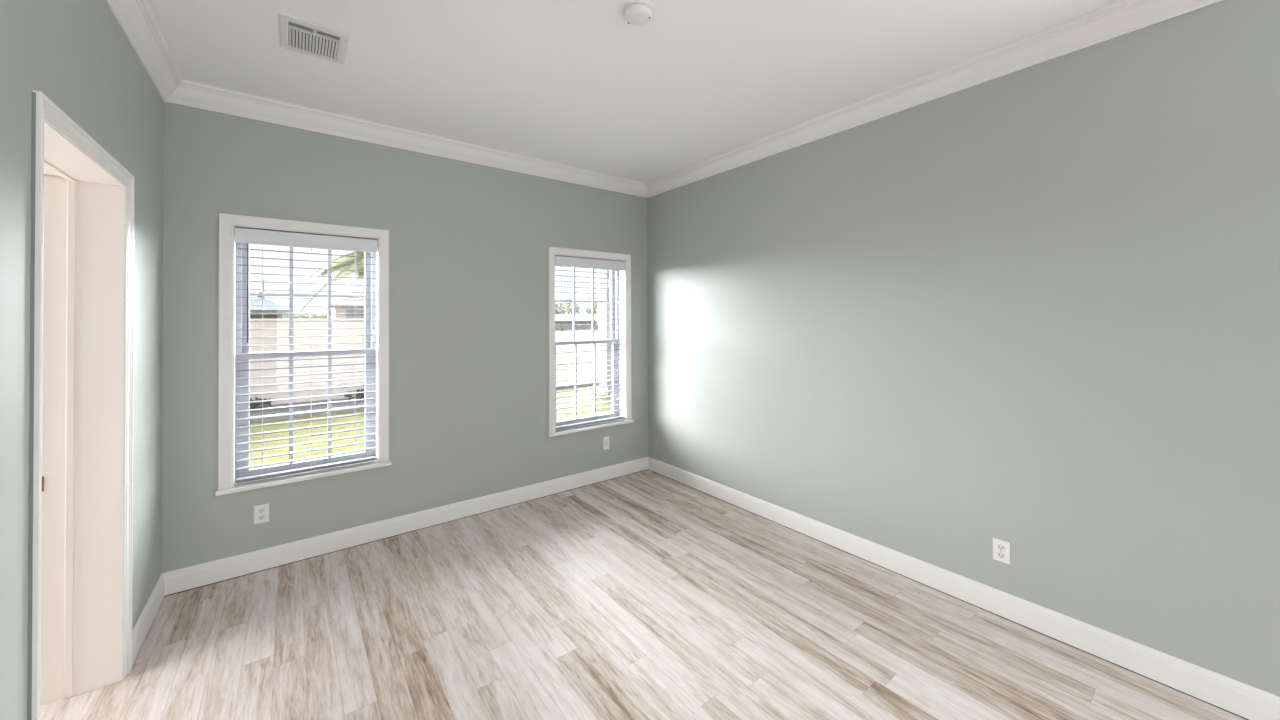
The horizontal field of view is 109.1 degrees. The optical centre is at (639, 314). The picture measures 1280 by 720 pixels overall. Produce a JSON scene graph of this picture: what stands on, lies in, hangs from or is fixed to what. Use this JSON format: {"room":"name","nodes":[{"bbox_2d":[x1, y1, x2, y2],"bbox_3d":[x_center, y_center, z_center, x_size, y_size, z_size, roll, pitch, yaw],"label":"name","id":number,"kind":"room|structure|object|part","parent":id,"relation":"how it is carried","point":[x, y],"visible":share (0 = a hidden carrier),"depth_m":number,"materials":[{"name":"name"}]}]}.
{"room":"empty bedroom","nodes":[
{"label":"empty bedroom","id":0,"kind":"room"},
{"bbox_2d":[0,0,163,719],"bbox_3d":[-0.540,0.087,-0.377,0.240,2.725,7.160,0,-1,-37],"label":"wall","id":1,"kind":"structure","parent":0,"point":[76,53],"depth_m":1.34,"materials":[{"name":"grey paint"}]},
{"bbox_2d":[27,90,134,719],"bbox_3d":[-1.949,0.445,1.465,0.268,2.056,0.903,0,-1,-37],"label":"door frame","id":2,"kind":"structure","parent":1,"relation":"in","point":[81,359],"depth_m":1.77,"materials":[{"name":"white paint"}]},
{"bbox_3d":[-2.276,0.643,1.722,0.031,0.057,0.002,0,-1,-37],"label":"strike plate","id":3,"kind":"part","parent":2,"relation":"part of","materials":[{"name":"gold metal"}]},
{"bbox_2d":[105,0,181,100],"bbox_3d":[-0.370,-1.222,-0.330,0.082,0.109,7.000,0,-1,-37],"label":"crown molding","id":4,"kind":"structure","parent":1,"relation":"attached to","point":[136,19],"depth_m":1.99,"materials":[{"name":"white paint"}]},
{"bbox_2d":[132,573,164,665],"bbox_3d":[-2.316,1.420,2.147,0.014,0.121,0.646,0,-1,-37],"label":"baseboard","id":5,"kind":"structure","parent":1,"relation":"attached to","point":[144,622],"depth_m":2.11,"materials":[{"name":"white paint"}]},
{"bbox_2d":[161,101,647,572],"bbox_3d":[-1.273,0.125,3.470,3.276,2.725,0.160,0,-1,-37],"label":"wall","id":6,"kind":"structure","parent":0,"point":[469,242],"depth_m":3.14,"materials":[{"name":"grey paint"}]},
{"bbox_2d":[254,503,268,523],"bbox_3d":[-2.195,1.157,2.645,0.068,0.105,0.009,0,-1,-37],"label":"wall outlet","id":7,"kind":"object","parent":6,"relation":"attached to","point":[261,512],"visible":1,"depth_m":2.64,"materials":[{"name":"white plastic"}]},
{"bbox_2d":[258,515,264,519],"bbox_3d":[-2.193,1.177,2.642,0.034,0.025,0.003,0,-1,-37],"label":"socket","id":8,"kind":"object","parent":7,"relation":"attached to","point":[260,517],"depth_m":2.64,"materials":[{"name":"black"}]},
{"bbox_2d":[215,213,390,495],"bbox_3d":[-2.054,0.219,2.847,0.861,1.565,0.194,0,-1,-37],"label":"window","id":9,"kind":"structure","parent":6,"relation":"in","point":[228,251],"depth_m":2.75,"materials":[{"name":"white paint"}]},
{"bbox_3d":[-2.034,0.989,2.820,0.861,0.024,0.141,0,-1,-37],"label":"sill","id":10,"kind":"part","parent":9,"relation":"part of","materials":[{"name":"white paint"}]},
{"bbox_3d":[-2.093,0.245,2.899,0.725,1.502,0.063,0,-1,-37],"label":"frame","id":11,"kind":"part","parent":9,"relation":"part of","materials":[{"name":"grey plastic"}]},
{"bbox_2d":[235,227,376,482],"bbox_3d":[-2.031,0.233,2.818,0.706,1.459,0.074,0,-1,-37],"label":"window blind","id":12,"kind":"object","parent":9,"relation":"attached to","point":[242,235],"visible":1,"depth_m":2.79,"materials":[{"name":"grey plastic"}]},
{"bbox_3d":[-2.222,0.249,2.684,0.002,1.408,0.055,0,-1,-37],"label":"ladder cord","id":13,"kind":"part","parent":12,"relation":"part of","materials":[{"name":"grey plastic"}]},
{"bbox_3d":[-2.042,-0.473,2.834,0.704,0.047,0.048,0,-1,-37],"label":"head rail","id":14,"kind":"part","parent":12,"relation":"part of","materials":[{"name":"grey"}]},
{"bbox_3d":[-2.034,0.953,2.819,0.696,0.018,0.048,0,-1,-37],"label":"rail","id":15,"kind":"part","parent":12,"relation":"part of","materials":[{"name":"grey plastic"}]},
{"bbox_3d":[-2.037,0.249,2.826,0.002,1.408,0.055,0,-1,-37],"label":"ladder cord","id":16,"kind":"part","parent":12,"relation":"part of","materials":[{"name":"white fabric"}]},
{"bbox_3d":[-2.083,0.593,2.885,0.661,0.730,0.026,0,-1,-37],"label":"sash","id":17,"kind":"part","parent":9,"relation":"part of","materials":[{"name":"grey plastic"}]},
{"bbox_3d":[-2.103,-0.105,2.913,0.661,0.738,0.024,0,-1,-37],"label":"sash","id":18,"kind":"part","parent":9,"relation":"part of","materials":[{"name":"grey plastic"}]},
{"bbox_2d":[162,457,647,596],"bbox_3d":[-1.214,1.426,3.389,3.276,0.121,0.014,0,-1,-37],"label":"baseboard","id":19,"kind":"structure","parent":6,"relation":"attached to","point":[204,574],"depth_m":2.97,"materials":[{"name":"white paint"}]},
{"bbox_2d":[165,79,646,197],"bbox_3d":[-1.206,-1.184,3.386,3.276,0.109,0.082,0,-1,-37],"label":"crown molding","id":20,"kind":"structure","parent":6,"relation":"attached to","point":[187,93],"depth_m":2.99,"materials":[{"name":"white paint"}]},
{"bbox_2d":[548,246,633,436],"bbox_3d":[-0.461,0.222,4.067,0.861,1.565,0.194,0,-1,-37],"label":"window","id":21,"kind":"structure","parent":6,"relation":"in","point":[625,276],"depth_m":4.18,"materials":[{"name":"white paint"}]},
{"bbox_3d":[-0.491,0.596,4.105,0.661,0.730,0.026,0,-1,-37],"label":"sash","id":22,"kind":"part","parent":21,"relation":"part of","materials":[{"name":"grey plastic"}]},
{"bbox_2d":[555,255,623,429],"bbox_3d":[-0.439,0.236,4.038,0.706,1.459,0.075,0,-1,-37],"label":"window blind","id":23,"kind":"object","parent":21,"relation":"attached to","point":[563,261],"visible":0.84,"depth_m":4.02,"materials":[{"name":"grey plastic"}]},
{"bbox_3d":[-0.441,0.957,4.039,0.696,0.018,0.048,0,-1,-37],"label":"rail","id":24,"kind":"part","parent":23,"relation":"part of","materials":[{"name":"grey plastic"}]},
{"bbox_3d":[-0.445,0.253,4.046,0.002,1.408,0.055,0,-1,-37],"label":"ladder cord","id":25,"kind":"part","parent":23,"relation":"part of","materials":[{"name":"white fabric"}]},
{"bbox_3d":[-0.260,0.253,4.188,0.002,1.408,0.055,0,-1,-37],"label":"ladder cord","id":26,"kind":"part","parent":23,"relation":"part of","materials":[{"name":"white fabric"}]},
{"bbox_3d":[-0.441,0.993,4.040,0.861,0.024,0.141,0,-1,-37],"label":"sill","id":27,"kind":"part","parent":21,"relation":"part of","materials":[{"name":"white paint"}]},
{"bbox_3d":[-0.511,-0.101,4.133,0.661,0.738,0.024,0,-1,-37],"label":"sash","id":28,"kind":"part","parent":21,"relation":"part of","materials":[{"name":"grey plastic"}]},
{"bbox_3d":[-0.501,0.248,4.119,0.725,1.502,0.063,0,-1,-37],"label":"frame","id":29,"kind":"part","parent":21,"relation":"part of","materials":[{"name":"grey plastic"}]},
{"bbox_2d":[603,437,608,449],"bbox_3d":[-0.302,1.157,4.096,0.062,0.112,0.008,0,-1,-37],"label":"wall outlet","id":30,"kind":"object","parent":6,"relation":"attached to","point":[605,439],"visible":1,"depth_m":4.09,"materials":[{"name":"white plastic"}]},
{"bbox_2d":[607,270,611,392],"bbox_3d":[0.177,0.107,10.438,2.004,3.372,0.220,0,-1,-12],"label":"wall","id":31,"kind":"structure","parent":0,"point":[608,271],"depth_m":10.13,"materials":[{"name":"grey"}]},
{"bbox_2d":[147,0,1119,182],"bbox_3d":[0.209,-1.335,0.089,5.360,0.120,7.360,0,-1,-37],"label":"ceiling","id":32,"kind":"structure","parent":0,"point":[572,83],"depth_m":2.25,"materials":[{"name":"white paint"}]},
{"bbox_2d":[278,11,349,64],"bbox_3d":[-1.482,-1.244,2.075,0.250,0.010,0.305,0,-1,-37],"label":"ceiling vent","id":33,"kind":"object","parent":32,"relation":"in","point":[297,34],"visible":1,"depth_m":2.06,"materials":[{"name":"white metal"}]},
{"bbox_2d":[623,0,652,25],"bbox_3d":[-0.009,-1.240,1.886,0.124,0.036,0.124,0,-1,-37],"label":"smoke detector","id":34,"kind":"object","parent":32,"relation":"attached to","point":[636,12],"visible":1,"depth_m":1.86,"materials":[{"name":"white plastic"}]},
{"bbox_2d":[40,470,1245,719],"bbox_3d":[0.223,1.510,0.064,5.360,0.120,7.360,0,-1,-37],"label":"floor","id":35,"kind":"structure","parent":0,"point":[647,594],"depth_m":2.07,"materials":[{"name":"wood"}]},
{"bbox_2d":[647,0,1279,696],"bbox_3d":[2.219,0.092,1.737,0.160,2.725,7.160,0,-1,-37],"label":"wall","id":36,"kind":"structure","parent":0,"point":[1035,309],"depth_m":2.11,"materials":[{"name":"grey paint"}]},
{"bbox_2d":[646,0,1223,197],"bbox_3d":[2.165,-1.216,1.612,0.082,0.109,7.000,0,-1,-37],"label":"crown molding","id":37,"kind":"structure","parent":36,"relation":"attached to","point":[1119,18],"depth_m":2.30,"materials":[{"name":"white paint"}]},
{"bbox_2d":[648,456,1279,719],"bbox_3d":[2.205,1.393,1.609,0.014,0.121,7.000,0,-1,-37],"label":"baseboard","id":38,"kind":"structure","parent":36,"relation":"attached to","point":[1245,701],"depth_m":2.11,"materials":[{"name":"white paint"}]},
{"bbox_2d":[993,538,1009,564],"bbox_3d":[1.750,1.147,2.208,0.009,0.105,0.068,0,-1,-37],"label":"wall outlet","id":39,"kind":"object","parent":36,"relation":"attached to","point":[1001,549],"visible":1,"depth_m":2.20,"materials":[{"name":"white plastic"}]},
{"bbox_2d":[997,544,1004,550],"bbox_3d":[1.747,1.127,2.207,0.003,0.025,0.034,0,-1,-37],"label":"socket","id":40,"kind":"object","parent":39,"relation":"attached to","point":[1000,547],"depth_m":2.21,"materials":[{"name":"white plastic"}]},
{"bbox_2d":[997,552,1005,558],"bbox_3d":[1.748,1.166,2.206,0.003,0.025,0.034,0,-1,-37],"label":"socket","id":41,"kind":"object","parent":39,"relation":"attached to","point":[1000,555],"depth_m":2.20,"materials":[{"name":"white plastic"}]},
{"label":"outside","id":42,"kind":"structure","parent":0,"visible":0},
{"bbox_2d":[555,336,598,350],"bbox_3d":[32.692,2.071,62.125,118.000,0.062,16.000,0,-1,-37],"label":"street","id":43,"kind":"structure","parent":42,"point":[571,337],"depth_m":29.06,"materials":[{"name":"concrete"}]},
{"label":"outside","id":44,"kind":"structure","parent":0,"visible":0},
{"bbox_2d":[249,329,611,468],"bbox_3d":[-12.592,2.493,70.258,180.000,0.300,200.000,0,-1,-37],"label":"ground","id":45,"kind":"structure","parent":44,"point":[557,332],"depth_m":7.27,"materials":[{"name":"green plant"}]},
{"bbox_2d":[249,397,271,408],"bbox_3d":[-7.075,1.657,8.326,0.587,0.314,0.508,0,-1,-37],"label":"plant","id":46,"kind":"object","parent":45,"relation":"on","point":[266,404],"visible":0.51,"depth_m":8.34,"materials":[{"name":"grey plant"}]},
{"bbox_2d":[250,314,281,318],"bbox_3d":[-69.502,1.299,72.275,20.100,2.770,0.600,0,-1,-37],"label":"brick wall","id":47,"kind":"structure","parent":45,"relation":"on","point":[269,316],"depth_m":76.97,"materials":[{"name":"brown brick"}]},
{"bbox_2d":[250,299,288,318],"bbox_3d":[-74.504,-0.027,79.547,22.000,5.700,11.000,0,-1,-37],"label":"house","id":48,"kind":"structure","parent":45,"relation":"on","point":[253,309],"depth_m":81.08,"materials":[{"name":"grey"}]},
{"bbox_2d":[249,318,364,404],"bbox_3d":[-8.379,0.948,8.119,9.160,1.730,0.300,0,-1,-37],"label":"wall","id":49,"kind":"structure","parent":45,"relation":"on","point":[359,323],"depth_m":9.21,"materials":[{"name":"paint"}]},
{"bbox_2d":[249,398,364,415],"bbox_3d":[-27.331,1.734,-7.514,62.000,0.060,1.350,0,-1,-37],"label":"gutter","id":50,"kind":"object","parent":45,"relation":"on","point":[354,403],"depth_m":8.65,"materials":[{"name":"grey concrete"}]},
{"bbox_2d":[286,314,327,318],"bbox_3d":[-58.313,1.295,80.589,7.008,3.135,1.357,0,-1,-37],"label":"hedge","id":51,"kind":"object","parent":45,"relation":"on","point":[302,316],"visible":0.23,"depth_m":80.28,"materials":[{"name":"green plant"}]},
{"bbox_2d":[294,251,364,312],"bbox_3d":[-5.996,-0.044,10.941,3.716,3.742,3.400,0,-1,-37],"label":"palm tree","id":52,"kind":"object","parent":45,"relation":"on","point":[345,259],"visible":0.19,"depth_m":10.13,"materials":[{"name":"green plant"}]},
{"bbox_2d":[321,293,363,318],"bbox_3d":[-21.487,0.068,43.316,14.000,4.350,9.000,0,-1,-37],"label":"house","id":53,"kind":"structure","parent":45,"relation":"on","point":[342,302],"depth_m":36.87,"materials":[{"name":"beige paint"}]},
{"bbox_3d":[-22.977,0.194,37.121,1.600,1.100,0.020,0,-1,-37],"label":"pane","id":54,"kind":"part","parent":53,"relation":"part of","materials":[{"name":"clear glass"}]},
{"bbox_2d":[344,388,364,399],"bbox_3d":[-5.785,1.659,9.488,0.532,0.300,0.599,0,-1,23],"label":"plant","id":55,"kind":"object","parent":45,"relation":"on","point":[362,395],"visible":0.47,"depth_m":9.34,"materials":[{"name":"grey plant"}]},
{"bbox_2d":[249,381,598,422],"bbox_3d":[-3.794,1.753,9.449,120.000,0.100,0.350,0,-1,-37],"label":"kerb","id":56,"kind":"object","parent":45,"relation":"on","point":[566,387],"depth_m":7.92,"materials":[{"name":"white concrete"}]},
{"bbox_2d":[555,303,564,313],"bbox_3d":[-14.446,0.159,76.457,4.108,4.598,3.501,0,-1,-37],"label":"tree","id":57,"kind":"object","parent":45,"relation":"on","point":[557,311],"visible":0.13,"depth_m":76.30,"materials":[{"name":"green plant"}]},
{"bbox_2d":[559,299,579,313],"bbox_3d":[-12.320,-0.153,80.525,3.996,5.273,3.403,0,-1,-37],"label":"tree","id":58,"kind":"object","parent":45,"relation":"on","point":[565,306],"visible":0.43,"depth_m":80.14,"materials":[{"name":"green plant"}]},
{"bbox_2d":[555,315,598,329],"bbox_3d":[-7.835,1.253,73.918,25.000,2.400,9.000,0,-1,-37],"label":"house","id":59,"kind":"structure","parent":45,"relation":"on","point":[579,324],"depth_m":68.21,"materials":[{"name":"grey"}]},
{"bbox_2d":[586,303,598,313],"bbox_3d":[-7.837,0.026,81.490,4.014,4.889,3.552,0,-1,-37],"label":"tree","id":60,"kind":"object","parent":45,"relation":"on","point":[589,310],"visible":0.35,"depth_m":80.80,"materials":[{"name":"green plant"}]},
{"bbox_2d":[596,295,598,331],"bbox_3d":[-1.963,0.199,26.138,1.228,3.492,1.207,0,-1,-37],"label":"tree","id":61,"kind":"object","parent":45,"relation":"on","point":[597,310],"visible":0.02,"depth_m":25.95,"materials":[{"name":"green plant"}]},
{"bbox_2d":[598,269,607,395],"bbox_3d":[-0.809,0.218,9.898,0.220,3.150,0.220,0,-1,-6],"label":"porch post","id":62,"kind":"object","parent":45,"relation":"on","point":[603,297],"visible":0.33,"depth_m":9.81,"materials":[{"name":"grey paint"}]},
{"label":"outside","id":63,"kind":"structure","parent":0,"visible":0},
{"bbox_2d":[556,359,598,364],"bbox_3d":[17.515,1.875,32.609,58.000,0.070,1.000,0,-1,-37],"label":"path","id":64,"kind":"structure","parent":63,"point":[589,359],"depth_m":17.41,"materials":[{"name":"white concrete"}]}
]}

